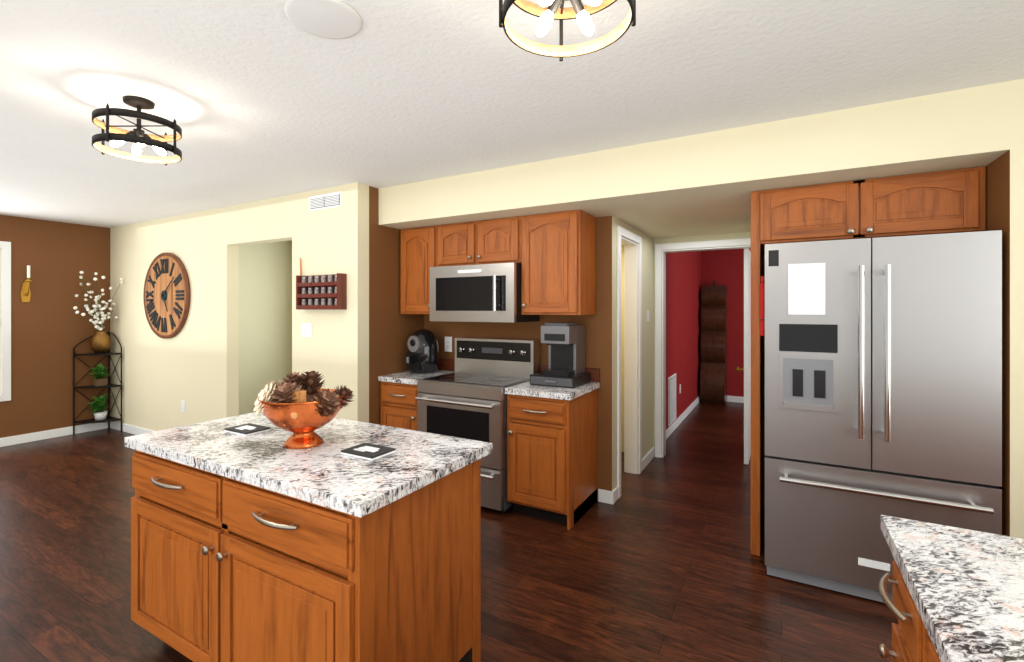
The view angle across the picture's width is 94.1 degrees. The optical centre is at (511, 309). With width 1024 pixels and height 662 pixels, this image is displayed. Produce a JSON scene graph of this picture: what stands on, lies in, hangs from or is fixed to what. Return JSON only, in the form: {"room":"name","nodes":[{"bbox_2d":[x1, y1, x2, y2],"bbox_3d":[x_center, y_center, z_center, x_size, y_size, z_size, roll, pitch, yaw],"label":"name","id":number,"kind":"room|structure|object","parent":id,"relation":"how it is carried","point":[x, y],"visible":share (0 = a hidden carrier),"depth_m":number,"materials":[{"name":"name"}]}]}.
{"room":"kitchen","nodes":[
{"label":"kitchen","id":0,"kind":"room"},
{"bbox_2d":[0,215,109,437],"bbox_3d":[-6.396,0.225,3.377,0.120,2.450,5.980,0,0,29],"label":"wall","id":1,"kind":"structure","parent":0,"point":[51,329],"depth_m":5.37,"materials":[{"name":"brown paint"}]},
{"bbox_2d":[0,241,10,401],"bbox_3d":[-5.769,0.125,4.395,0.070,1.690,1.610,0,0,29],"label":"window","id":2,"kind":"structure","parent":1,"relation":"in","point":[5,247],"depth_m":5.04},
{"bbox_2d":[20,265,32,301],"bbox_3d":[-5.245,-0.278,5.157,0.129,0.395,0.080,0,0,29],"label":"wall sconce","id":3,"kind":"object","parent":1,"relation":"attached to","point":[25,293],"visible":1,"depth_m":5.16,"materials":[{"name":"gold metal"}]},
{"bbox_2d":[0,422,107,446],"bbox_3d":[-6.336,1.403,3.343,0.018,0.095,5.740,0,0,30],"label":"baseboard","id":4,"kind":"structure","parent":1,"relation":"attached to","point":[24,438],"depth_m":5.36,"materials":[{"name":"white wood"}]},
{"bbox_2d":[110,182,368,430],"bbox_3d":[-3.095,0.225,4.876,4.390,2.450,0.120,0,0,29],"label":"wall","id":5,"kind":"structure","parent":0,"point":[193,364],"depth_m":4.70,"materials":[{"name":"beige paint"}]},
{"bbox_2d":[110,421,154,434],"bbox_3d":[-3.835,1.403,5.220,2.464,0.095,0.018,0,0,30],"label":"baseboard","id":6,"kind":"structure","parent":5,"relation":"attached to","point":[127,428],"depth_m":5.57,"materials":[{"name":"white wood"}]},
{"bbox_2d":[143,253,190,338],"bbox_3d":[-3.751,-0.150,5.148,0.930,0.930,0.049,0,0,29],"label":"wall clock","id":7,"kind":"object","parent":5,"relation":"attached to","point":[167,295],"visible":1,"depth_m":5.12,"materials":[{"name":"brown wood"}]},
{"bbox_2d":[181,400,184,411],"bbox_3d":[-3.462,1.018,5.010,0.070,0.115,0.008,0,0,29],"label":"outlet","id":8,"kind":"object","parent":5,"relation":"attached to","point":[182,406],"visible":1,"depth_m":5.00,"materials":[{"name":"white plastic"}]},
{"bbox_2d":[302,323,311,336],"bbox_3d":[-1.742,0.175,4.034,0.125,0.120,0.012,0,0,29],"label":"switch plate","id":9,"kind":"object","parent":5,"relation":"attached to","point":[306,329],"visible":1,"depth_m":4.03,"materials":[{"name":"white plastic"}]},
{"bbox_2d":[296,273,346,308],"bbox_3d":[-1.562,-0.142,3.889,0.510,0.285,0.085,0,0,29],"label":"spice rack","id":10,"kind":"object","parent":5,"relation":"attached to","point":[321,292],"visible":1,"depth_m":3.86,"materials":[{"name":"brown wood"}]},
{"bbox_2d":[309,191,341,210],"bbox_3d":[-1.544,-0.890,3.922,0.390,0.120,0.011,0,0,29],"label":"return air vent","id":11,"kind":"object","parent":5,"relation":"attached to","point":[326,201],"visible":1,"depth_m":3.91,"materials":[{"name":"white metal"}]},
{"bbox_2d":[239,240,291,414],"bbox_3d":[-3.619,0.225,6.276,0.120,2.450,1.800,0,0,30],"label":"wall","id":12,"kind":"structure","parent":0,"point":[265,313],"depth_m":6.53,"materials":[{"name":"beige paint"}]},
{"bbox_2d":[369,186,423,424],"bbox_3d":[-1.010,0.225,4.225,0.120,2.450,0.800,0,0,29],"label":"wall","id":13,"kind":"structure","parent":0,"point":[392,328],"depth_m":3.99,"materials":[{"name":"brown paint"}]},
{"bbox_2d":[0,401,897,661],"bbox_3d":[-0.528,1.480,3.229,10.900,0.060,11.900,0,0,29],"label":"floor","id":14,"kind":"structure","parent":0,"point":[657,561],"depth_m":2.60,"materials":[{"name":"brown wood"}]},
{"bbox_2d":[73,332,121,434],"bbox_3d":[-4.859,0.862,5.587,0.346,1.176,0.346,0,0,29],"label":"corner shelf","id":15,"kind":"object","parent":14,"relation":"on","point":[109,419],"visible":0.9,"depth_m":5.61,"materials":[{"name":"metal"}]},
{"bbox_2d":[87,393,107,419],"bbox_3d":[-4.858,1.139,5.594,0.206,0.320,0.212,0,0,29],"label":"plant","id":16,"kind":"object","parent":15,"relation":"on","point":[98,407],"visible":1,"depth_m":5.59,"materials":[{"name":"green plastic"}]},
{"bbox_2d":[73,271,123,353],"bbox_3d":[-4.840,0.038,5.529,0.365,0.962,0.441,0,0,29],"label":"vase","id":17,"kind":"object","parent":15,"relation":"on","point":[100,340],"visible":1,"depth_m":5.57,"materials":[{"name":"brown metal"}]},
{"bbox_2d":[89,363,108,385],"bbox_3d":[-4.859,0.767,5.606,0.206,0.264,0.191,0,0,29],"label":"plant","id":18,"kind":"object","parent":15,"relation":"on","point":[99,371],"visible":1,"depth_m":5.61,"materials":[{"name":"green plant"}]},
{"bbox_2d":[125,444,480,661],"bbox_3d":[-0.894,1.020,1.973,1.362,0.860,0.706,0,0,29],"label":"kitchen island","id":19,"kind":"object","parent":14,"relation":"on","point":[266,546],"depth_m":1.65,"materials":[{"name":"brown wood"}]},
{"bbox_2d":[125,412,492,519],"bbox_3d":[-0.873,0.580,2.005,1.425,0.060,0.706,0,0,29],"label":"island countertop","id":20,"kind":"structure","parent":19,"relation":"on","point":[321,472],"depth_m":1.78,"materials":[{"name":"white stone"}]},
{"bbox_2d":[225,423,269,435],"bbox_3d":[-1.195,0.542,2.152,0.159,0.014,0.114,0,0,29],"label":"sign","id":21,"kind":"object","parent":20,"relation":"on","point":[248,429],"visible":0.98,"depth_m":2.13,"materials":[{"name":"paper"}]},
{"bbox_2d":[253,371,353,448],"bbox_3d":[-0.846,0.401,1.943,0.397,0.297,0.343,0,0,29],"label":"bowl","id":22,"kind":"object","parent":20,"relation":"on","point":[302,407],"visible":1,"depth_m":1.85,"materials":[{"name":"brown metal"}]},
{"bbox_2d":[341,443,395,460],"bbox_3d":[-0.549,0.542,1.822,0.163,0.014,0.121,0,0,29],"label":"sign","id":23,"kind":"object","parent":20,"relation":"on","point":[369,451],"visible":0.96,"depth_m":1.80,"materials":[{"name":"paper"}]},
{"bbox_2d":[415,337,539,512],"bbox_3d":[-0.270,0.848,3.730,0.760,1.205,0.673,0,0,29],"label":"range","id":24,"kind":"object","parent":14,"relation":"on","point":[467,399],"visible":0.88,"depth_m":3.54,"materials":[{"name":"silver metal"}]},
{"bbox_2d":[378,358,599,529],"bbox_3d":[-0.230,0.948,3.743,1.703,1.005,0.621,0,0,29],"label":"base cabinet","id":25,"kind":"object","parent":14,"relation":"on","point":[551,453],"depth_m":3.27,"materials":[{"name":"brown wood"}]},
{"bbox_2d":[406,329,438,373],"bbox_3d":[-0.795,0.361,4.150,0.274,0.376,0.343,0,0,29],"label":"coffee maker","id":26,"kind":"object","parent":25,"relation":"on","point":[422,355],"visible":1,"depth_m":4.07,"materials":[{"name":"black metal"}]},
{"bbox_2d":[530,323,589,387],"bbox_3d":[0.357,0.324,3.529,0.345,0.450,0.345,0,0,29],"label":"coffee maker","id":27,"kind":"object","parent":25,"relation":"on","point":[565,342],"visible":1,"depth_m":3.44,"materials":[{"name":"black plastic"}]},
{"bbox_2d":[700,280,726,404],"bbox_3d":[3.136,0.490,7.400,0.340,1.920,0.420,0,0,29],"label":"tall cabinet","id":28,"kind":"object","parent":14,"relation":"on","point":[713,380],"visible":1,"depth_m":7.29,"materials":[{"name":"brown wood"}]},
{"bbox_2d":[751,166,985,555],"bbox_3d":[2.037,0.376,2.882,1.025,2.148,0.827,0,0,29],"label":"cabinet","id":29,"kind":"object","parent":14,"relation":"on","point":[944,202],"visible":0.98,"depth_m":2.57,"materials":[{"name":"brown wood"}]},
{"bbox_2d":[765,230,1001,602],"bbox_3d":[1.961,0.550,2.686,0.924,1.800,0.994,0,0,29],"label":"fridge","id":30,"kind":"object","parent":14,"relation":"on","point":[883,375],"visible":0.81,"depth_m":2.31,"materials":[{"name":"silver metal"}]},
{"bbox_2d":[760,276,764,335],"bbox_3d":[1.435,-0.020,2.724,0.023,0.340,0.117,0,0,29],"label":"oven mitt","id":31,"kind":"object","parent":30,"relation":"hanging from","point":[762,308],"visible":0.92,"depth_m":2.67,"materials":[{"name":"red fabric"}]},
{"bbox_2d":[878,515,1023,661],"bbox_3d":[1.186,1.000,-0.441,2.101,0.900,2.800,0,0,29],"label":"base cabinet","id":32,"kind":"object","parent":14,"relation":"on","point":[958,594],"depth_m":0.98,"materials":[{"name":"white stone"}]},
{"bbox_2d":[0,0,1023,227],"bbox_3d":[-1.857,-1.050,0.870,10.490,0.100,6.085,0,0,29],"label":"ceiling","id":33,"kind":"structure","parent":0,"point":[257,100],"depth_m":2.10,"materials":[{"name":"beige paint"}]},
{"bbox_2d":[92,95,181,165],"bbox_3d":[-1.790,-0.872,2.285,0.340,0.254,0.340,0,0,29],"label":"ceiling light","id":34,"kind":"object","parent":33,"relation":"attached to","point":[138,137],"visible":1,"depth_m":2.26,"materials":[{"name":"metal"}]},
{"bbox_2d":[284,0,361,38],"bbox_3d":[-0.642,-0.995,1.627,0.250,0.009,0.250,0,0,29],"label":"ceiling speaker","id":35,"kind":"object","parent":33,"relation":"attached to","point":[334,19],"visible":1,"depth_m":1.61},
{"bbox_2d":[499,0,635,60],"bbox_3d":[0.145,-0.872,1.251,0.340,0.254,0.340,0,0,29],"label":"ceiling light","id":36,"kind":"object","parent":33,"relation":"attached to","point":[579,11],"visible":1,"depth_m":1.35,"materials":[{"name":"metal"}]},
{"bbox_2d":[424,216,616,500],"bbox_3d":[-0.007,0.375,4.048,1.800,2.150,0.120,0,0,29],"label":"wall","id":37,"kind":"structure","parent":0,"point":[601,339],"depth_m":3.61,"materials":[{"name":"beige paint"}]},
{"bbox_2d":[401,225,436,313],"bbox_3d":[-0.720,-0.329,4.177,0.403,0.738,0.347,0,0,29],"label":"upper cabinet","id":38,"kind":"object","parent":37,"relation":"attached to","point":[418,245],"depth_m":4.03,"materials":[{"name":"brown wood"}]},
{"bbox_2d":[445,337,451,351],"bbox_3d":[-0.575,0.312,4.295,0.080,0.135,0.008,0,0,29],"label":"outlet","id":39,"kind":"object","parent":37,"relation":"attached to","point":[448,344],"visible":1,"depth_m":4.29,"materials":[{"name":"white plastic"}]},
{"bbox_2d":[437,216,520,266],"bbox_3d":[-0.201,-0.524,3.884,0.790,0.348,0.347,0,0,29],"label":"upper cabinet","id":40,"kind":"object","parent":37,"relation":"attached to","point":[492,241],"depth_m":3.71,"materials":[{"name":"brown wood"}]},
{"bbox_2d":[430,263,538,322],"bbox_3d":[-0.238,-0.123,3.815,0.784,0.437,0.493,0,0,29],"label":"microwave","id":41,"kind":"object","parent":40,"relation":"attached to","point":[479,293],"visible":1,"depth_m":3.63,"materials":[{"name":"silver metal"}]},
{"bbox_2d":[521,210,595,314],"bbox_3d":[0.347,-0.329,3.573,0.470,0.738,0.347,0,0,29],"label":"upper cabinet","id":42,"kind":"object","parent":37,"relation":"attached to","point":[553,254],"depth_m":3.42,"materials":[{"name":"brown wood"}]},
{"bbox_2d":[617,219,701,458],"bbox_3d":[1.907,0.200,5.757,0.150,2.500,4.740,0,0,30],"label":"wall","id":43,"kind":"structure","parent":0,"point":[689,275],"depth_m":5.89,"materials":[{"name":"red paint"}]},
{"bbox_2d":[617,226,641,497],"bbox_3d":[0.929,0.404,3.979,0.138,2.092,0.682,0,0,29],"label":"trim","id":44,"kind":"structure","parent":43,"relation":"attached to","point":[632,357],"depth_m":4.20,"materials":[{"name":"white wood"}]},
{"bbox_2d":[642,447,654,470],"bbox_3d":[1.275,1.403,4.474,0.014,0.095,0.515,0,0,30],"label":"baseboard","id":45,"kind":"structure","parent":43,"relation":"attached to","point":[650,455],"depth_m":4.47,"materials":[{"name":"white wood"}]},
{"bbox_2d":[668,373,675,425],"bbox_3d":[1.906,1.060,5.649,0.012,0.560,0.450,0,0,29],"label":"air vent","id":46,"kind":"object","parent":43,"relation":"in","point":[671,399],"visible":1,"depth_m":5.59,"materials":[{"name":"white metal"}]},
{"bbox_2d":[666,395,700,438],"bbox_3d":[2.250,1.403,6.253,0.018,0.095,3.300,0,0,30],"label":"baseboard","id":47,"kind":"structure","parent":43,"relation":"attached to","point":[676,423],"depth_m":6.11,"materials":[{"name":"white wood"}]},
{"bbox_2d":[621,232,750,451],"bbox_3d":[1.731,0.225,4.582,3.500,2.450,0.120,0,0,29],"label":"wall","id":48,"kind":"structure","parent":0,"point":[725,236],"depth_m":4.70,"materials":[{"name":"beige paint"}]},
{"bbox_2d":[655,238,750,457],"bbox_3d":[1.883,0.404,4.485,1.024,2.092,0.138,0,0,29],"label":"trim","id":49,"kind":"structure","parent":48,"relation":"attached to","point":[661,250],"depth_m":4.66,"materials":[{"name":"white wood"}]},
{"bbox_2d":[736,248,750,464],"bbox_3d":[2.343,0.436,4.793,0.112,2.012,0.790,0,0,29],"label":"door leaf","id":50,"kind":"structure","parent":48,"relation":"in","point":[746,369],"depth_m":4.43,"materials":[{"name":"white wood"}]},
{"bbox_2d":[379,79,1023,238],"bbox_3d":[2.018,-0.850,3.262,6.100,0.300,1.895,0,0,29],"label":"soffit","id":51,"kind":"structure","parent":0,"point":[707,183],"depth_m":2.70,"materials":[{"name":"beige paint"}]},
{"bbox_2d":[702,248,750,396],"bbox_3d":[4.181,0.200,7.125,2.520,2.500,0.120,0,0,30],"label":"wall","id":52,"kind":"structure","parent":0,"point":[726,267],"depth_m":7.47,"materials":[{"name":"red paint"}]},
{"bbox_2d":[727,396,743,402],"bbox_3d":[4.161,1.403,7.059,2.510,0.095,0.014,0,0,30],"label":"baseboard","id":53,"kind":"structure","parent":52,"relation":"attached to","point":[737,399],"depth_m":7.43,"materials":[{"name":"white wood"}]},
{"bbox_2d":[760,257,764,507],"bbox_3d":[2.328,0.375,3.268,1.165,2.150,0.120,0,0,30],"label":"wall","id":54,"kind":"structure","parent":0,"point":[762,259],"depth_m":3.48,"materials":[{"name":"beige paint"}]},
{"bbox_2d":[985,160,995,230],"bbox_3d":[2.510,0.375,2.549,0.120,2.150,0.900,0,0,30],"label":"wall","id":55,"kind":"structure","parent":0,"point":[990,168],"depth_m":2.27,"materials":[{"name":"beige paint"}]},
{"bbox_2d":[996,148,1023,538],"bbox_3d":[3.220,0.375,1.559,2.330,2.150,0.115,0,0,30],"label":"wall","id":56,"kind":"structure","parent":0,"point":[1005,193],"depth_m":2.08,"materials":[{"name":"beige paint"}]}
]}

